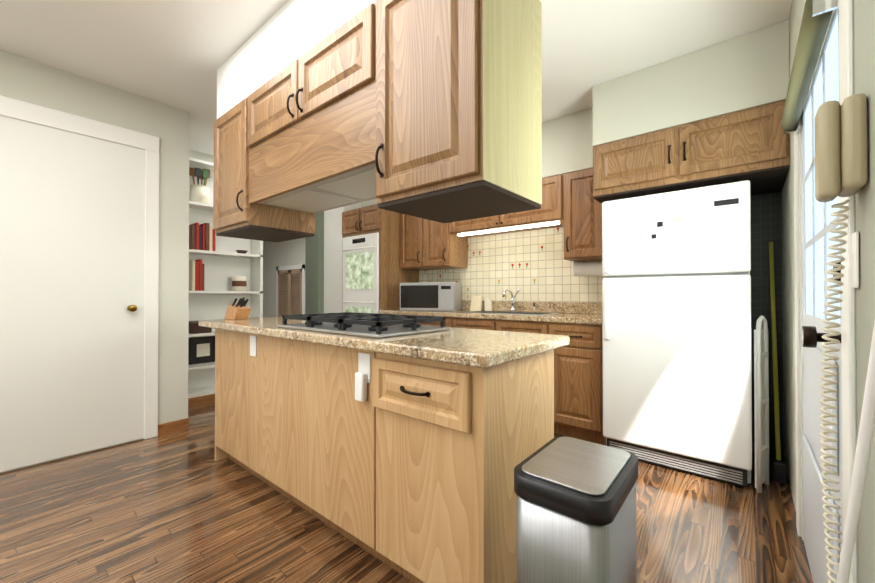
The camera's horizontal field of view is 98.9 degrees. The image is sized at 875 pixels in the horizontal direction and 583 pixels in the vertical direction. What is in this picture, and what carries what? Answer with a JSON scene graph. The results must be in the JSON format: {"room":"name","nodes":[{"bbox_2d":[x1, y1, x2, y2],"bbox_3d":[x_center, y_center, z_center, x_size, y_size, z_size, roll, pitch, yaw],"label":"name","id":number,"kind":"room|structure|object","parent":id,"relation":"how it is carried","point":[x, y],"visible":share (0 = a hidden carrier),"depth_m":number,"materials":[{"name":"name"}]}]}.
{"room":"kitchen","nodes":[
{"label":"kitchen","id":0,"kind":"room"},
{"bbox_2d":[0,50,189,473],"bbox_3d":[-3.732,-0.185,1.742,1.020,2.560,4.170,0,-1,40],"label":"wall","id":1,"kind":"structure","parent":0,"point":[31,81],"depth_m":2.89,"materials":[{"name":"grey paint"}]},
{"bbox_2d":[0,95,159,471],"bbox_3d":[-2.505,-0.041,2.356,0.088,2.280,1.250,0,-1,40],"label":"door","id":2,"kind":"structure","parent":1,"relation":"attached to","point":[79,256],"depth_m":2.50,"materials":[{"name":"white wood"}]},
{"bbox_2d":[189,149,323,313],"bbox_3d":[-1.940,-0.166,4.477,0.300,2.560,2.330,0,-1,40],"label":"wall","id":3,"kind":"structure","parent":0,"point":[314,275],"depth_m":4.80,"materials":[{"name":"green paint"}]},
{"bbox_2d":[188,393,214,407],"bbox_3d":[-2.298,1.067,3.869,0.270,0.085,0.910,0,-1,40],"label":"baseboard","id":4,"kind":"structure","parent":3,"relation":"attached to","point":[205,399],"depth_m":3.65,"materials":[{"name":"brown wood"}]},
{"bbox_2d":[188,157,262,397],"bbox_3d":[-2.308,-0.133,3.880,0.248,2.315,0.880,0,-1,40],"label":"built-in shelves","id":5,"kind":"object","parent":3,"relation":"attached to","point":[224,262],"visible":0.15,"depth_m":3.97,"materials":[{"name":"white wood"}]},
{"bbox_2d":[189,259,203,290],"bbox_3d":[-2.426,-0.162,3.743,0.200,0.310,0.109,0,-1,40],"label":"books","id":6,"kind":"object","parent":5,"relation":"on","point":[196,275],"visible":0.83,"depth_m":3.67,"materials":[{"name":"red paper"}]},
{"bbox_2d":[189,167,209,203],"bbox_3d":[-2.399,-1.062,3.783,0.174,0.381,0.180,0,-1,40],"label":"utensil crock","id":7,"kind":"object","parent":5,"relation":"on","point":[199,193],"visible":0.9,"depth_m":3.73,"materials":[{"name":"beige ceramic"}]},
{"bbox_2d":[189,321,211,333],"bbox_3d":[-2.396,0.355,3.754,0.197,0.115,0.190,0,-1,40],"label":"box","id":8,"kind":"object","parent":5,"relation":"on","point":[195,327],"visible":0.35,"depth_m":3.67,"materials":[{"name":"brown wood"}]},
{"bbox_2d":[188,336,214,364],"bbox_3d":[-2.423,0.604,3.865,0.022,0.270,0.320,0,-1,40],"label":"framed picture","id":9,"kind":"object","parent":5,"relation":"on","point":[201,349],"visible":0.64,"depth_m":3.85,"materials":[{"name":"black"}]},
{"bbox_2d":[189,222,215,250],"bbox_3d":[-2.393,-0.547,3.786,0.200,0.280,0.212,0,-1,40],"label":"books","id":10,"kind":"object","parent":5,"relation":"on","point":[201,236],"visible":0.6,"depth_m":3.72,"materials":[{"name":"brown paper"}]},
{"bbox_2d":[232,276,249,290],"bbox_3d":[-2.137,-0.085,4.077,0.141,0.160,0.185,0,-1,40],"label":"mug","id":11,"kind":"object","parent":5,"relation":"on","point":[239,283],"visible":0.88,"depth_m":4.00,"materials":[{"name":"beige ceramic"}]},
{"bbox_2d":[236,250,246,253],"bbox_3d":[-2.130,-0.425,4.072,0.120,0.040,0.120,0,-1,40],"label":"bowl","id":12,"kind":"object","parent":5,"relation":"on","point":[242,251],"visible":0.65,"depth_m":4.03,"materials":[{"name":"brown"}]},
{"bbox_2d":[263,237,305,316],"bbox_3d":[-2.690,-0.141,7.871,5.480,2.560,0.150,0,-1,40],"label":"wall","id":13,"kind":"structure","parent":0,"point":[284,253],"depth_m":8.63,"materials":[{"name":"grey paint"}]},
{"bbox_2d":[276,264,304,316],"bbox_3d":[-3.129,0.285,8.114,1.470,1.710,0.032,0,-1,40],"label":"door","id":14,"kind":"structure","parent":13,"relation":"attached to","point":[286,304],"depth_m":8.16,"materials":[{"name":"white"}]},
{"bbox_2d":[217,0,540,118],"bbox_3d":[-0.522,-1.294,1.961,2.060,0.336,0.416,0,-1,40],"label":"soffit","id":15,"kind":"structure","parent":0,"point":[286,34],"depth_m":1.94,"materials":[{"name":"white paint"}]},
{"bbox_2d":[213,0,541,241],"bbox_3d":[-0.539,-0.722,1.935,2.063,0.805,0.472,0,-1,40],"label":"upper cabinet","id":16,"kind":"object","parent":15,"relation":"hanging from","point":[428,109],"visible":1,"depth_m":1.40,"materials":[{"name":"brown wood"}]},
{"bbox_2d":[0,0,791,155],"bbox_3d":[-2.335,-1.499,4.054,11.200,0.100,9.500,0,-1,40],"label":"ceiling","id":17,"kind":"structure","parent":0,"point":[176,53],"depth_m":2.15,"materials":[{"name":"white paint"}]},
{"bbox_2d":[0,402,812,582],"bbox_3d":[-2.335,1.151,4.035,11.200,0.080,9.500,0,-1,40],"label":"floor","id":18,"kind":"structure","parent":0,"point":[183,506],"depth_m":1.74,"materials":[{"name":"brown wood"}]},
{"bbox_2d":[324,202,418,313],"bbox_3d":[-0.872,-0.164,4.655,1.116,2.558,0.692,0,-1,40],"label":"tall cabinet","id":19,"kind":"object","parent":18,"relation":"on","point":[364,272],"visible":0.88,"depth_m":4.29,"materials":[{"name":"brown wood"}]},
{"bbox_2d":[203,324,553,582],"bbox_3d":[-0.501,0.661,1.971,2.062,0.870,0.594,0,-1,40],"label":"kitchen island","id":20,"kind":"object","parent":18,"relation":"on","point":[419,454],"depth_m":1.39,"materials":[{"name":"brown wood"}]},
{"bbox_2d":[250,335,256,356],"bbox_3d":[-1.029,0.304,2.089,0.072,0.115,0.006,0,-1,40],"label":"electrical outlet plate","id":21,"kind":"object","parent":20,"relation":"attached to","point":[253,339],"depth_m":2.08,"materials":[{"name":"white plastic"}]},
{"bbox_2d":[355,352,370,401],"bbox_3d":[-0.298,0.335,1.467,0.072,0.185,0.034,0,-1,40],"label":"electrical outlet plate","id":22,"kind":"object","parent":20,"relation":"attached to","point":[362,376],"depth_m":1.46,"materials":[{"name":"white plastic"}]},
{"bbox_2d":[199,316,569,371],"bbox_3d":[-0.515,0.207,2.014,2.230,0.040,0.650,0,-1,40],"label":"island countertop","id":23,"kind":"structure","parent":20,"relation":"on","point":[486,349],"depth_m":1.40,"materials":[{"name":"beige stone"}]},
{"bbox_2d":[224,297,250,319],"bbox_3d":[-1.362,0.114,2.551,0.220,0.151,0.090,0,-1,40],"label":"knife block","id":24,"kind":"object","parent":23,"relation":"on","point":[239,310],"visible":1,"depth_m":2.51,"materials":[{"name":"brown wood"}]},
{"bbox_2d":[277,312,449,337],"bbox_3d":[-0.384,0.153,1.867,0.780,0.062,0.460,0,-1,40],"label":"cooktop","id":25,"kind":"object","parent":23,"relation":"in","point":[372,325],"visible":1,"depth_m":1.71,"materials":[{"name":"metal"}]},
{"bbox_2d":[380,313,414,314],"bbox_3d":[-0.225,0.677,4.144,0.520,0.870,0.630,0,-1,40],"label":"base cabinet","id":26,"kind":"object","parent":18,"relation":"on","point":[380,313],"depth_m":3.85,"materials":[{"name":"brown wood"}]},
{"bbox_2d":[415,313,450,326],"bbox_3d":[0.153,0.675,3.832,0.460,0.870,0.630,0,-1,40],"label":"base cabinet","id":27,"kind":"object","parent":18,"relation":"on","point":[447,319],"depth_m":3.59,"materials":[{"name":"brown wood"}]},
{"bbox_2d":[451,317,494,329],"bbox_3d":[0.507,0.673,3.539,0.460,0.870,0.630,0,-1,40],"label":"base cabinet","id":28,"kind":"object","parent":18,"relation":"on","point":[484,323],"depth_m":3.29,"materials":[{"name":"brown wood"}]},
{"bbox_2d":[495,317,546,333],"bbox_3d":[0.862,0.670,3.246,0.460,0.870,0.630,0,-1,40],"label":"base cabinet","id":29,"kind":"object","parent":18,"relation":"on","point":[512,324],"depth_m":3.01,"materials":[{"name":"brown wood"}]},
{"bbox_2d":[514,436,637,582],"bbox_3d":[0.346,0.761,0.939,0.228,0.656,0.365,0,-1,40],"label":"trash can","id":30,"kind":"object","parent":18,"relation":"on","point":[575,510],"visible":1,"depth_m":0.86,"materials":[{"name":"silver metal"}]},
{"bbox_2d":[547,321,605,445],"bbox_3d":[1.193,0.668,2.972,0.400,0.870,0.630,0,-1,40],"label":"base cabinet","id":31,"kind":"object","parent":18,"relation":"on","point":[578,386],"depth_m":2.71,"materials":[{"name":"brown wood"}]},
{"bbox_2d":[379,309,601,320],"bbox_3d":[0.458,0.218,3.577,2.300,0.040,0.640,0,-1,40],"label":"countertop","id":32,"kind":"structure","parent":31,"relation":"on","point":[463,312],"depth_m":3.19,"materials":[{"name":"beige stone"}]},
{"bbox_2d":[400,282,461,310],"bbox_3d":[-0.066,0.054,3.992,0.580,0.290,0.390,0,0,16],"label":"microwave","id":33,"kind":"object","parent":32,"relation":"on","point":[433,296],"visible":1,"depth_m":3.81,"materials":[{"name":"silver metal"}]},
{"bbox_2d":[470,296,482,310],"bbox_3d":[0.400,0.124,3.868,0.120,0.149,0.055,0,-1,40],"label":"note card","id":34,"kind":"object","parent":32,"relation":"on","point":[476,303],"depth_m":3.86,"materials":[{"name":"beige paper"}]},
{"bbox_2d":[485,299,491,310],"bbox_3d":[0.522,0.139,3.836,0.070,0.119,0.040,0,-1,40],"label":"note card","id":35,"kind":"object","parent":32,"relation":"on","point":[488,302],"depth_m":3.82,"materials":[{"name":"beige paper"}]},
{"bbox_2d":[502,289,535,311],"bbox_3d":[0.760,0.084,3.514,0.260,0.224,0.225,0,-1,40],"label":"faucet","id":36,"kind":"object","parent":32,"relation":"on","point":[512,309],"visible":0.94,"depth_m":3.62,"materials":[{"name":"silver metal"}]},
{"bbox_2d":[602,180,751,486],"bbox_3d":[1.606,0.238,2.521,0.775,1.695,0.705,0,-1,40],"label":"refrigerator","id":37,"kind":"object","parent":18,"relation":"on","point":[676,331],"visible":1,"depth_m":2.25,"materials":[{"name":"white metal"}]},
{"bbox_2d":[754,316,769,492],"bbox_3d":[1.823,0.616,2.102,0.198,0.960,0.035,0,-1,-36],"label":"step stool","id":38,"kind":"object","parent":18,"relation":"on","point":[761,387],"visible":1,"depth_m":2.08,"materials":[{"name":"white"}]},
{"bbox_2d":[769,242,787,483],"bbox_3d":[2.071,0.386,2.283,0.065,1.421,0.381,0,-1,40],"label":"broom","id":39,"kind":"object","parent":18,"relation":"on","point":[778,468],"visible":0.98,"depth_m":2.24,"materials":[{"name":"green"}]},
{"bbox_2d":[361,19,788,207],"bbox_3d":[0.563,-1.214,3.512,3.958,0.473,0.638,0,-1,40],"label":"soffit","id":40,"kind":"structure","parent":0,"point":[745,71],"depth_m":2.34,"materials":[{"name":"grey paint"}]},
{"bbox_2d":[419,192,783,457],"bbox_3d":[0.937,-0.171,3.704,5.720,2.560,0.158,0,-1,40],"label":"wall","id":41,"kind":"structure","parent":0,"point":[533,265],"depth_m":3.46,"materials":[{"name":"beige tile"}]},
{"bbox_2d":[400,213,435,270],"bbox_3d":[-0.195,-0.612,4.316,0.360,0.710,0.340,0,-1,40],"label":"upper cabinet","id":42,"kind":"object","parent":41,"relation":"attached to","point":[411,227],"depth_m":4.18,"materials":[{"name":"brown wood"}]},
{"bbox_2d":[424,219,467,269],"bbox_3d":[0.083,-0.614,4.087,0.360,0.710,0.340,0,-1,40],"label":"upper cabinet","id":43,"kind":"object","parent":41,"relation":"attached to","point":[441,250],"depth_m":3.96,"materials":[{"name":"brown wood"}]},
{"bbox_2d":[448,215,512,239],"bbox_3d":[0.451,-0.781,3.784,0.595,0.380,0.340,0,-1,40],"label":"upper cabinet","id":44,"kind":"object","parent":41,"relation":"attached to","point":[485,226],"depth_m":3.68,"materials":[{"name":"brown wood"}]},
{"bbox_2d":[500,175,559,231],"bbox_3d":[0.910,-0.784,3.405,0.595,0.380,0.340,0,-1,40],"label":"upper cabinet","id":45,"kind":"object","parent":41,"relation":"attached to","point":[546,217],"depth_m":3.21,"materials":[{"name":"brown wood"}]},
{"bbox_2d":[462,301,601,312],"bbox_3d":[0.654,0.149,3.814,2.300,0.100,0.025,0,-1,40],"label":"backsplash","id":46,"kind":"structure","parent":41,"relation":"attached to","point":[521,307],"depth_m":3.47,"materials":[{"name":"beige stone"}]},
{"bbox_2d":[560,168,601,261],"bbox_3d":[1.267,-0.621,3.109,0.330,0.710,0.340,0,-1,40],"label":"upper cabinet","id":47,"kind":"object","parent":41,"relation":"attached to","point":[571,205],"depth_m":3.00,"materials":[{"name":"brown wood"}]},
{"bbox_2d":[572,261,602,275],"bbox_3d":[1.292,-0.197,3.137,0.300,0.133,0.120,0,-1,40],"label":"paper towel","id":48,"kind":"object","parent":47,"relation":"attached to","point":[594,268],"visible":0.67,"depth_m":3.11,"materials":[{"name":"white paper"}]},
{"bbox_2d":[593,100,789,202],"bbox_3d":[1.677,-0.846,2.550,1.018,0.367,0.682,0,-1,40],"label":"upper cabinet","id":49,"kind":"object","parent":41,"relation":"attached to","point":[752,145],"visible":0.94,"depth_m":2.27,"materials":[{"name":"brown wood"}]},
{"bbox_2d":[782,0,874,582],"bbox_3d":[0.335,-0.198,-0.008,0.160,2.560,6.650,0,-1,40],"label":"wall","id":50,"kind":"structure","parent":0,"point":[864,46],"depth_m":0.78,"materials":[{"name":"grey paint"}]},
{"bbox_2d":[781,0,838,133],"bbox_3d":[1.274,-0.749,1.308,0.062,0.080,0.930,0,-1,40],"label":"roller shade","id":51,"kind":"object","parent":50,"relation":"attached to","point":[816,17],"visible":0.96,"depth_m":1.16,"materials":[{"name":"yellow fabric"}]},
{"bbox_2d":[794,0,857,582],"bbox_3d":[1.330,0.016,1.250,0.231,2.150,1.200,0,-1,40],"label":"door","id":52,"kind":"structure","parent":50,"relation":"attached to","point":[833,78],"depth_m":1.19,"materials":[{"name":"white"}]},
{"bbox_2d":[814,94,867,201],"bbox_3d":[0.835,-0.292,0.779,0.066,0.200,0.110,0,-1,40],"label":"phone","id":53,"kind":"object","parent":50,"relation":"attached to","point":[841,150],"visible":0.96,"depth_m":0.76,"materials":[{"name":"beige plastic"}]},
{"bbox_2d":[819,199,849,582],"bbox_3d":[0.844,0.298,0.793,0.048,0.984,0.029,0,-1,40],"label":"coiled cord","id":54,"kind":"object","parent":53,"relation":"hanging from","point":[831,382],"visible":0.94,"depth_m":0.79,"materials":[{"name":"beige plastic"}]},
{"bbox_2d":[836,321,874,582],"bbox_3d":[0.577,0.184,0.506,0.022,1.784,1.067,0,-1,40],"label":"cord","id":55,"kind":"object","parent":53,"relation":"hanging from","point":[864,439],"visible":1,"depth_m":0.52,"materials":[{"name":"white plastic"}]},
{"bbox_2d":[848,231,858,287],"bbox_3d":[0.903,-0.067,0.815,0.010,0.120,0.075,0,-1,40],"label":"switch plate","id":56,"kind":"object","parent":50,"relation":"attached to","point":[853,260],"visible":0.73,"depth_m":0.79,"materials":[{"name":"white plastic"}]}
]}

